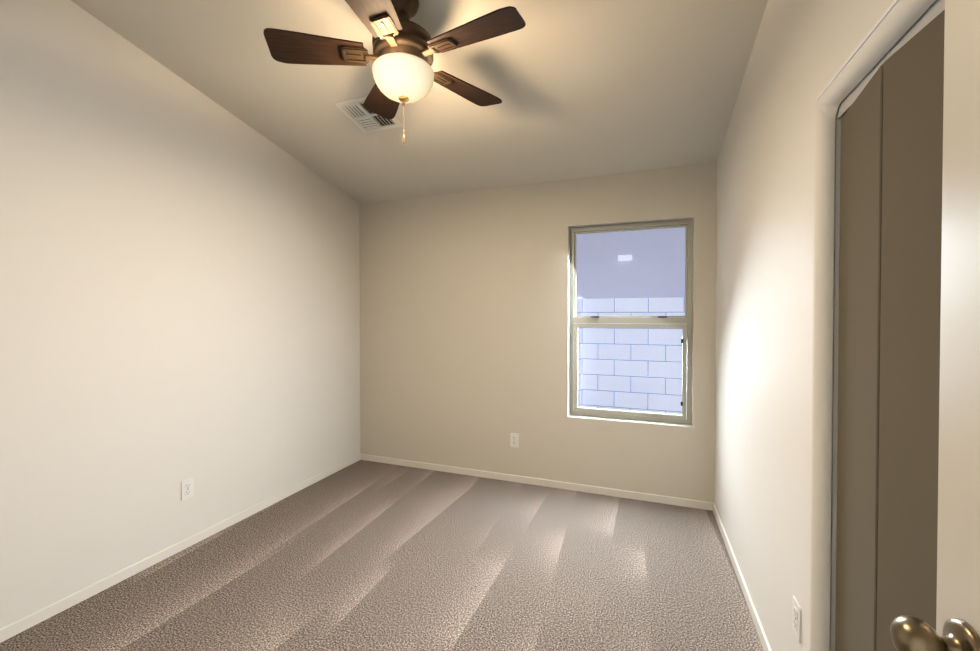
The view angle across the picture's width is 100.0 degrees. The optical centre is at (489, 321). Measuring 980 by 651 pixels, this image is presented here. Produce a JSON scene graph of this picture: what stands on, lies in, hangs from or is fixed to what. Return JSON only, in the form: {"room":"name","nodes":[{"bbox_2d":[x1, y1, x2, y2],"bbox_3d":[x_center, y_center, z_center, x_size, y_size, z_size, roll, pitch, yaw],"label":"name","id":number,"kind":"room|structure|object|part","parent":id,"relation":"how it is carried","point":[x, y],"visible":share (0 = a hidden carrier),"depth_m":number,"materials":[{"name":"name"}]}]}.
{"room":"empty bedroom","nodes":[
{"label":"empty bedroom","id":0,"kind":"room"},
{"bbox_2d":[0,0,359,628],"bbox_3d":[-1.909,-0.340,2.316,0.140,3.350,3.754,0,1,20],"label":"wall","id":1,"kind":"structure","parent":0,"point":[179,280],"depth_m":2.21,"materials":[{"name":"paint"}]},
{"bbox_2d":[0,454,359,642],"bbox_3d":[-1.837,1.307,2.311,0.012,0.055,3.474,0,1,20],"label":"baseboard","id":2,"kind":"structure","parent":1,"relation":"attached to","point":[36,617],"depth_m":2.23,"materials":[{"name":"paint"}]},
{"bbox_2d":[181,478,193,500],"bbox_3d":[-1.792,0.990,2.438,0.007,0.114,0.070,0,1,20],"label":"electrical outlet","id":3,"kind":"object","parent":1,"relation":"attached to","point":[187,488],"visible":1,"depth_m":2.43,"materials":[{"name":"white plastic"}]},
{"bbox_2d":[0,460,763,650],"bbox_3d":[-0.056,1.393,1.655,4.210,0.100,3.874,0,1,20],"label":"floor","id":4,"kind":"structure","parent":0,"point":[362,555],"depth_m":2.13,"materials":[{"name":"carpet"}]},
{"bbox_2d":[71,0,767,203],"bbox_3d":[-0.079,-1.496,1.627,4.260,0.895,3.974,0,1,20],"label":"ceiling","id":5,"kind":"structure","parent":0,"point":[585,88],"depth_m":2.30,"materials":[{"name":"paint"}]},
{"bbox_2d":[334,96,402,132],"bbox_3d":[-0.762,-1.312,2.608,0.300,0.063,0.296,0,1,20],"label":"ceiling vent","id":6,"kind":"object","parent":5,"relation":"in","point":[359,115],"visible":0.79,"depth_m":2.63,"materials":[{"name":"silver metal"}]},
{"bbox_2d":[263,0,525,143],"bbox_3d":[-0.371,-1.114,1.799,1.082,0.653,1.095,0,1,20],"label":"ceiling fan","id":7,"kind":"object","parent":5,"relation":"hanging from","point":[405,49],"visible":1,"depth_m":1.73,"materials":[{"name":"brown wood"}]},
{"bbox_3d":[-0.744,-1.166,1.762,0.407,0.039,0.306,0,1,20],"label":"blade","id":8,"kind":"part","parent":7,"relation":"part of","materials":[{"name":"brown wood"}]},
{"bbox_3d":[-0.432,-1.163,1.458,0.212,0.039,0.414,0,1,20],"label":"blade","id":9,"kind":"part","parent":7,"relation":"part of","materials":[{"name":"brown wood"}]},
{"bbox_3d":[-0.545,-1.171,2.148,0.373,0.039,0.363,0,1,20],"label":"blade","id":10,"kind":"part","parent":7,"relation":"part of","materials":[{"name":"brown wood"}]},
{"bbox_3d":[-0.382,-1.051,1.822,0.267,0.120,0.267,0,1,20],"label":"lamp shade","id":11,"kind":"part","parent":7,"relation":"part of","materials":[{"name":"white glass"}]},
{"bbox_3d":[-0.119,-1.170,2.072,0.287,0.039,0.406,0,1,20],"label":"blade","id":12,"kind":"part","parent":7,"relation":"part of","materials":[{"name":"brown wood"}]},
{"bbox_3d":[-0.066,-1.165,1.645,0.403,0.039,0.187,0,1,20],"label":"blade","id":13,"kind":"part","parent":7,"relation":"part of","materials":[{"name":"brown wood"}]},
{"bbox_2d":[359,163,716,502],"bbox_3d":[0.618,-0.353,3.315,3.910,3.350,0.150,0,1,20],"label":"wall","id":14,"kind":"structure","parent":0,"point":[465,329],"depth_m":3.41,"materials":[{"name":"paint"}]},
{"bbox_2d":[510,433,518,447],"bbox_3d":[0.202,0.978,3.402,0.070,0.114,0.007,0,1,20],"label":"electrical outlet","id":15,"kind":"object","parent":14,"relation":"attached to","point":[514,439],"visible":1,"depth_m":3.40,"materials":[{"name":"white plastic"}]},
{"bbox_2d":[360,454,711,509],"bbox_3d":[0.182,1.293,3.411,2.980,0.055,0.012,0,1,20],"label":"baseboard","id":16,"kind":"structure","parent":14,"relation":"attached to","point":[690,503],"depth_m":3.30,"materials":[{"name":"paint"}]},
{"bbox_2d":[569,219,692,424],"bbox_3d":[1.066,-0.001,3.175,0.890,1.500,0.062,0,1,20],"label":"window","id":17,"kind":"structure","parent":14,"relation":"in","point":[683,323],"depth_m":3.14,"materials":[{"name":"grey plastic"}]},
{"bbox_2d":[591,316,682,405],"bbox_3d":[1.109,0.284,3.138,0.660,0.658,0.028,0,1,20],"label":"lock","id":18,"kind":"object","parent":17,"relation":"attached to","point":[658,317],"visible":0.88,"depth_m":3.06,"materials":[{"name":"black plastic"}]},
{"bbox_2d":[714,0,935,650],"bbox_3d":[1.343,-0.325,1.117,0.770,3.350,3.474,0,1,20],"label":"wall","id":19,"kind":"structure","parent":0,"point":[775,245],"depth_m":1.47,"materials":[{"name":"paint"}]},
{"bbox_2d":[711,503,771,650],"bbox_3d":[1.266,1.311,2.059,0.012,0.055,1.751,0,1,20],"label":"baseboard","id":20,"kind":"structure","parent":19,"relation":"attached to","point":[761,633],"depth_m":2.02,"materials":[{"name":"paint"}]},
{"bbox_2d":[792,595,800,642],"bbox_3d":[1.013,0.981,1.361,0.007,0.114,0.070,0,1,20],"label":"electrical outlet","id":21,"kind":"object","parent":19,"relation":"attached to","point":[796,617],"visible":1,"depth_m":1.35,"materials":[{"name":"white plastic"}]},
{"bbox_2d":[817,0,898,99],"bbox_3d":[0.761,-0.655,0.652,0.004,0.009,1.207,0,1,20],"label":"trim","id":22,"kind":"structure","parent":19,"relation":"attached to","point":[880,20],"depth_m":0.98,"materials":[{"name":"paint"}]},
{"bbox_2d":[835,64,882,650],"bbox_3d":[0.959,0.378,1.063,0.028,1.922,0.288,0,1,27],"label":"closet door","id":23,"kind":"structure","parent":19,"relation":"in","point":[859,356],"depth_m":1.04,"materials":[{"name":"paint"}]},
{"bbox_2d":[837,0,944,118],"bbox_3d":[0.824,-0.611,0.623,0.050,0.058,1.195,0,1,20],"label":"rail","id":24,"kind":"object","parent":19,"relation":"attached to","point":[933,11],"visible":0.27,"depth_m":0.91,"materials":[{"name":"silver metal"}]},
{"bbox_2d":[876,9,944,650],"bbox_3d":[0.859,0.381,0.791,0.028,1.922,0.288,0,1,14],"label":"closet door leaf","id":25,"kind":"structure","parent":19,"relation":"in","point":[912,158],"depth_m":0.84,"materials":[{"name":"paint"}]},
{"bbox_2d":[890,0,979,650],"bbox_3d":[0.492,0.339,0.228,0.114,2.020,0.811,0,1,20],"label":"door","id":26,"kind":"structure","parent":19,"relation":"in","point":[958,588],"depth_m":0.56,"materials":[{"name":"paint"}]},
{"bbox_3d":[0.594,0.436,0.554,0.078,0.077,0.077,0,1,20],"label":"knob","id":27,"kind":"part","parent":26,"relation":"part of","materials":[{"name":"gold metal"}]},
{"label":"outside","id":28,"kind":"structure","parent":0,"visible":0},
{"bbox_3d":[2.957,1.752,4.931,14.000,0.100,4.450,0,1,20],"label":"ground","id":29,"kind":"structure","parent":28,"visible":0},
{"bbox_2d":[576,296,684,414],"bbox_3d":[2.480,0.682,5.067,9.000,2.035,0.400,0,1,20],"label":"block wall","id":30,"kind":"structure","parent":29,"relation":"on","point":[652,399],"depth_m":5.21,"materials":[{"name":"white concrete"}]},
{"bbox_2d":[576,227,684,298],"bbox_3d":[3.648,-1.522,6.761,14.000,6.400,0.460,0,1,20],"label":"house","id":31,"kind":"structure","parent":29,"relation":"on","point":[625,253],"depth_m":7.03,"materials":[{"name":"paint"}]}
]}

